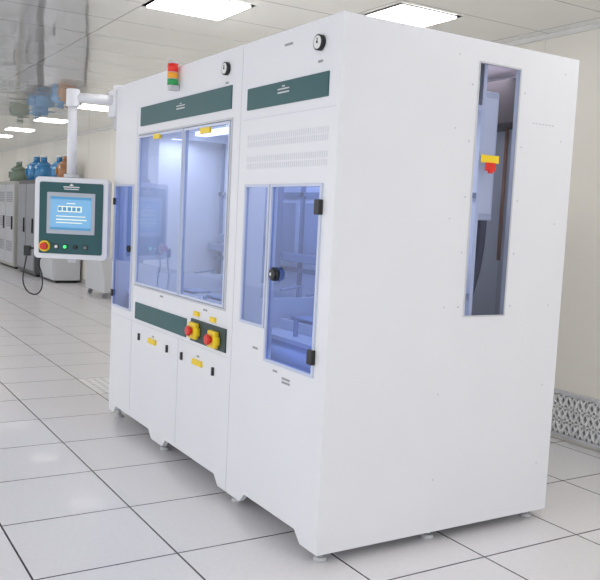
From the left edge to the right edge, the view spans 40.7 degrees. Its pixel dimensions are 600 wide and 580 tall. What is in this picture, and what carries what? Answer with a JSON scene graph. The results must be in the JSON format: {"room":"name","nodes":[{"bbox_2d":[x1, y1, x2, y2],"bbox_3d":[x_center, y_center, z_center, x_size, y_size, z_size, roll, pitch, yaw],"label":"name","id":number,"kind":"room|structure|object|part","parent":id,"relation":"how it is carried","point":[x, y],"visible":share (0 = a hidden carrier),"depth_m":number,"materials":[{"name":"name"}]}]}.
{"room":"clean room","nodes":[
{"label":"clean room","id":0,"kind":"room"},
{"bbox_2d":[0,262,599,579],"bbox_3d":[-5.713,0.365,9.815,8.800,0.100,31.000,0,6,-31],"label":"floor","id":1,"kind":"structure","parent":0,"point":[87,492],"depth_m":4.07,"materials":[{"name":"tile"}]},
{"bbox_2d":[0,181,18,268],"bbox_3d":[-6.567,-1.524,18.787,0.580,1.950,1.700,0,6,-31],"label":"tall cabinet","id":2,"kind":"object","parent":1,"relation":"on","point":[8,189],"visible":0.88,"depth_m":18.32,"materials":[{"name":"grey metal"}]},
{"bbox_2d":[8,161,26,180],"bbox_3d":[-6.501,-2.740,18.740,0.397,0.480,0.397,3,5,6],"label":"water jug","id":3,"kind":"object","parent":2,"relation":"on","point":[17,173],"visible":0.77,"depth_m":18.59,"materials":[{"name":"green plastic"}]},
{"bbox_2d":[17,180,40,276],"bbox_3d":[-5.486,-1.309,17.000,0.600,1.950,1.500,0,6,-31],"label":"tall cabinet","id":4,"kind":"object","parent":1,"relation":"on","point":[26,188],"visible":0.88,"depth_m":16.77,"materials":[{"name":"grey metal"}]},
{"bbox_2d":[25,155,40,179],"bbox_3d":[-5.556,-2.570,17.100,0.397,0.530,0.397,3,5,6],"label":"water jug","id":5,"kind":"object","parent":4,"relation":"on","point":[29,170],"visible":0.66,"depth_m":16.96,"materials":[{"name":"blue plastic"}]},
{"bbox_2d":[33,156,50,179],"bbox_3d":[-5.245,-2.494,16.592,0.377,0.500,0.377,3,5,6],"label":"water jug","id":6,"kind":"object","parent":4,"relation":"on","point":[42,168],"visible":0.81,"depth_m":16.45,"materials":[{"name":"blue plastic"}]},
{"bbox_2d":[40,258,79,282],"bbox_3d":[-4.660,-1.150,15.698,0.550,1.950,1.000,0,6,-31],"label":"tall cabinet","id":7,"kind":"object","parent":1,"relation":"on","point":[54,270],"visible":0.34,"depth_m":15.38,"materials":[{"name":"grey metal"}]},
{"bbox_3d":[-4.859,-1.169,15.574,0.021,1.750,0.940,0,6,-31],"label":"door","id":8,"kind":"part","parent":7,"relation":"part of","materials":[{"name":"grey paint"}]},
{"bbox_2d":[49,156,62,176],"bbox_3d":[-4.684,-2.376,15.771,0.338,0.470,0.338,5,6,20],"label":"water jug","id":9,"kind":"object","parent":7,"relation":"on","point":[59,158],"visible":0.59,"depth_m":15.66,"materials":[{"name":"blue plastic"}]},
{"bbox_2d":[55,155,66,176],"bbox_3d":[-4.450,-2.330,15.389,0.318,0.470,0.318,4,5,8],"label":"water jug","id":10,"kind":"object","parent":7,"relation":"on","point":[61,169],"visible":0.56,"depth_m":15.26,"materials":[{"name":"brown plastic"}]},
{"bbox_2d":[78,377,108,393],"bbox_3d":[-1.492,0.791,6.833,0.596,0.001,0.596,0,6,-31],"label":"plate","id":11,"kind":"object","parent":1,"relation":"on","point":[84,381],"visible":0.36,"depth_m":6.77,"materials":[{"name":"white metal"}]},
{"bbox_2d":[85,378,108,392],"bbox_3d":[-1.464,0.792,6.827,0.548,0.002,0.548,0,6,-31],"label":"perforations","id":12,"kind":"object","parent":11,"relation":"on","point":[101,378],"visible":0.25,"depth_m":6.81,"materials":[{"name":"grey metal"}]},
{"bbox_2d":[86,258,111,298],"bbox_3d":[-3.241,-0.359,13.480,0.350,0.914,1.000,0,6,-31],"label":"cart","id":13,"kind":"object","parent":1,"relation":"on","point":[98,273],"visible":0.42,"depth_m":13.19,"materials":[{"name":"grey paint"}]},
{"bbox_2d":[109,11,579,562],"bbox_3d":[-0.025,-0.112,4.840,1.452,2.300,2.772,0,6,-31],"label":"machine","id":14,"kind":"object","parent":1,"relation":"on","point":[339,241],"visible":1,"depth_m":3.81,"materials":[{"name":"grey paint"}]},
{"bbox_2d":[64,85,121,177],"bbox_3d":[-1.381,-1.098,5.632,0.485,0.653,0.158,0,6,-24],"label":"support","id":15,"kind":"object","parent":14,"relation":"attached to","point":[74,97],"visible":0.74,"depth_m":5.56,"materials":[{"name":"grey paint"}]},
{"bbox_2d":[22,176,111,294],"bbox_3d":[-1.628,-0.364,5.616,0.594,0.824,0.150,3,5,0],"label":"control panel","id":16,"kind":"object","parent":15,"relation":"attached to","point":[72,222],"visible":1,"depth_m":5.57,"materials":[{"name":"teal metal"}]},
{"bbox_2d":[22,256,42,294],"bbox_3d":[-1.865,-0.109,5.655,0.146,0.288,0.020,3,5,0],"label":"cable","id":17,"kind":"object","parent":16,"relation":"attached to","point":[26,256],"depth_m":5.65,"materials":[{"name":"black plastic"}]},
{"bbox_3d":[-1.762,-0.302,5.561,0.052,0.052,0.029,3,5,0],"label":"estop knob","id":18,"kind":"part","parent":16,"relation":"part of","materials":[{"name":"red plastic"}]},
{"bbox_3d":[-1.198,-0.293,5.486,0.022,0.838,0.378,0,6,-31],"label":"door frame","id":19,"kind":"part","parent":14,"relation":"part of","materials":[{"name":"blue plastic"}]},
{"bbox_3d":[-0.861,-0.478,4.933,0.022,0.948,0.718,0,6,-31],"label":"sash frame","id":20,"kind":"part","parent":14,"relation":"part of","materials":[{"name":"glass"}]},
{"bbox_3d":[-0.696,-0.278,6.025,1.360,2.250,0.030,0,6,-31],"label":"panel","id":21,"kind":"part","parent":14,"relation":"part of","materials":[{"name":"glass"}]},
{"bbox_2d":[167,61,179,90],"bbox_3d":[-0.727,-1.226,4.637,0.067,0.164,0.062,0,6,-31],"label":"light","id":22,"kind":"object","parent":14,"relation":"attached to","point":[172,73],"visible":1,"depth_m":4.61,"materials":[{"name":"multicoloured plastic"}]},
{"bbox_3d":[-0.517,-0.410,4.371,0.022,0.948,0.583,0,6,-31],"label":"sash frame","id":23,"kind":"part","parent":14,"relation":"part of","materials":[{"name":"glass"}]},
{"bbox_3d":[-0.578,-0.173,4.501,0.030,2.170,2.760,0,6,-31],"label":"panel","id":24,"kind":"part","parent":14,"relation":"part of","materials":[{"name":"white metal"}]},
{"bbox_3d":[-0.034,-0.056,3.584,0.022,0.823,0.433,0,6,-31],"label":"door frame","id":25,"kind":"part","parent":14,"relation":"part of","materials":[{"name":"blue glass"}]},
{"bbox_3d":[0.722,0.002,3.709,1.360,2.250,0.030,0,6,-31],"label":"panel","id":26,"kind":"part","parent":14,"relation":"part of","materials":[{"name":"white metal"}]},
{"bbox_3d":[0.878,-0.627,3.800,0.090,0.540,0.004,0,6,-31],"label":"enclosure door","id":27,"kind":"part","parent":14,"relation":"part of","materials":[{"name":"white"}]},
{"bbox_2d":[485,162,495,171],"bbox_3d":[0.873,-0.564,3.711,0.063,0.039,0.008,0,6,-31],"label":"switch","id":28,"kind":"object","parent":14,"relation":"attached to","point":[489,166],"depth_m":3.70,"materials":[{"name":"red plastic"}]},
{"bbox_3d":[0.580,-0.142,5.213,0.030,2.250,2.700,0,6,-31],"label":"panel","id":29,"kind":"part","parent":14,"relation":"part of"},
{"bbox_3d":[0.054,-1.242,4.758,1.330,0.030,2.700,0,6,-31],"label":"roof panel","id":30,"kind":"part","parent":14,"relation":"part of","materials":[{"name":"grey metal"}]},
{"bbox_2d":[0,0,599,149],"bbox_3d":[-5.571,-2.569,9.548,8.800,0.100,31.000,0,6,-31],"label":"ceiling","id":31,"kind":"structure","parent":0,"point":[48,48],"depth_m":6.31,"materials":[{"name":"tile"}]},
{"bbox_2d":[5,128,34,131],"bbox_3d":[-5.300,-3.035,15.314,0.520,0.032,0.460,0,6,-31],"label":"ceiling light","id":32,"kind":"object","parent":31,"relation":"attached to","point":[13,129],"depth_m":15.25,"materials":[{"name":"white plastic"}]},
{"bbox_2d":[33,118,67,123],"bbox_3d":[-4.106,-2.800,13.363,0.520,0.032,0.460,0,6,-31],"label":"ceiling light","id":33,"kind":"object","parent":31,"relation":"attached to","point":[38,119],"depth_m":13.30,"materials":[{"name":"white plastic"}]},
{"bbox_2d":[79,104,107,111],"bbox_3d":[-2.860,-2.554,11.326,0.520,0.032,0.460,0,6,-31],"label":"ceiling light","id":34,"kind":"object","parent":31,"relation":"attached to","point":[82,106],"depth_m":11.26,"materials":[{"name":"white plastic"}]},
{"bbox_2d":[141,0,254,20],"bbox_3d":[-0.683,-1.911,5.429,0.600,0.032,0.550,0,6,-31],"label":"ceiling light","id":35,"kind":"object","parent":31,"relation":"attached to","point":[217,10],"depth_m":5.43,"materials":[{"name":"white plastic"}]},
{"bbox_2d":[363,2,460,26],"bbox_3d":[0.742,-1.842,5.437,0.520,0.032,0.460,0,6,-31],"label":"ceiling light","id":36,"kind":"object","parent":31,"relation":"attached to","point":[416,16],"depth_m":5.38,"materials":[{"name":"white plastic"}]},
{"bbox_2d":[0,29,599,451],"bbox_3d":[-1.930,-1.129,11.949,0.100,2.850,31.000,0,6,-31],"label":"wall","id":37,"kind":"structure","parent":0,"point":[577,371],"depth_m":5.58,"materials":[{"name":"beige paint"}]},
{"bbox_2d":[77,278,85,283],"bbox_3d":[-4.160,-0.173,15.503,0.012,0.090,22.850,0,6,-31],"label":"baseboard","id":38,"kind":"structure","parent":37,"relation":"attached to","point":[81,280],"depth_m":15.49,"materials":[{"name":"grey plastic"}]},
{"bbox_2d":[16,40,545,278],"bbox_3d":[-2.107,-1.165,12.139,0.003,2.830,29.288,0,6,-31],"label":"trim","id":39,"kind":"structure","parent":37,"relation":"attached to","point":[545,40],"depth_m":15.15,"materials":[{"name":"white"}]},
{"bbox_2d":[0,23,599,151],"bbox_3d":[-1.918,-2.531,11.788,0.030,0.030,31.000,0,6,-31],"label":"trim","id":40,"kind":"structure","parent":37,"relation":"attached to","point":[593,26],"depth_m":5.83,"materials":[{"name":"white metal"}]},
{"bbox_2d":[551,388,599,448],"bbox_3d":[2.320,0.962,4.891,0.029,0.320,2.080,0,6,-31],"label":"air vent","id":41,"kind":"object","parent":37,"relation":"in","point":[575,417],"visible":0.93,"depth_m":5.57,"materials":[{"name":"white metal"}]}
]}

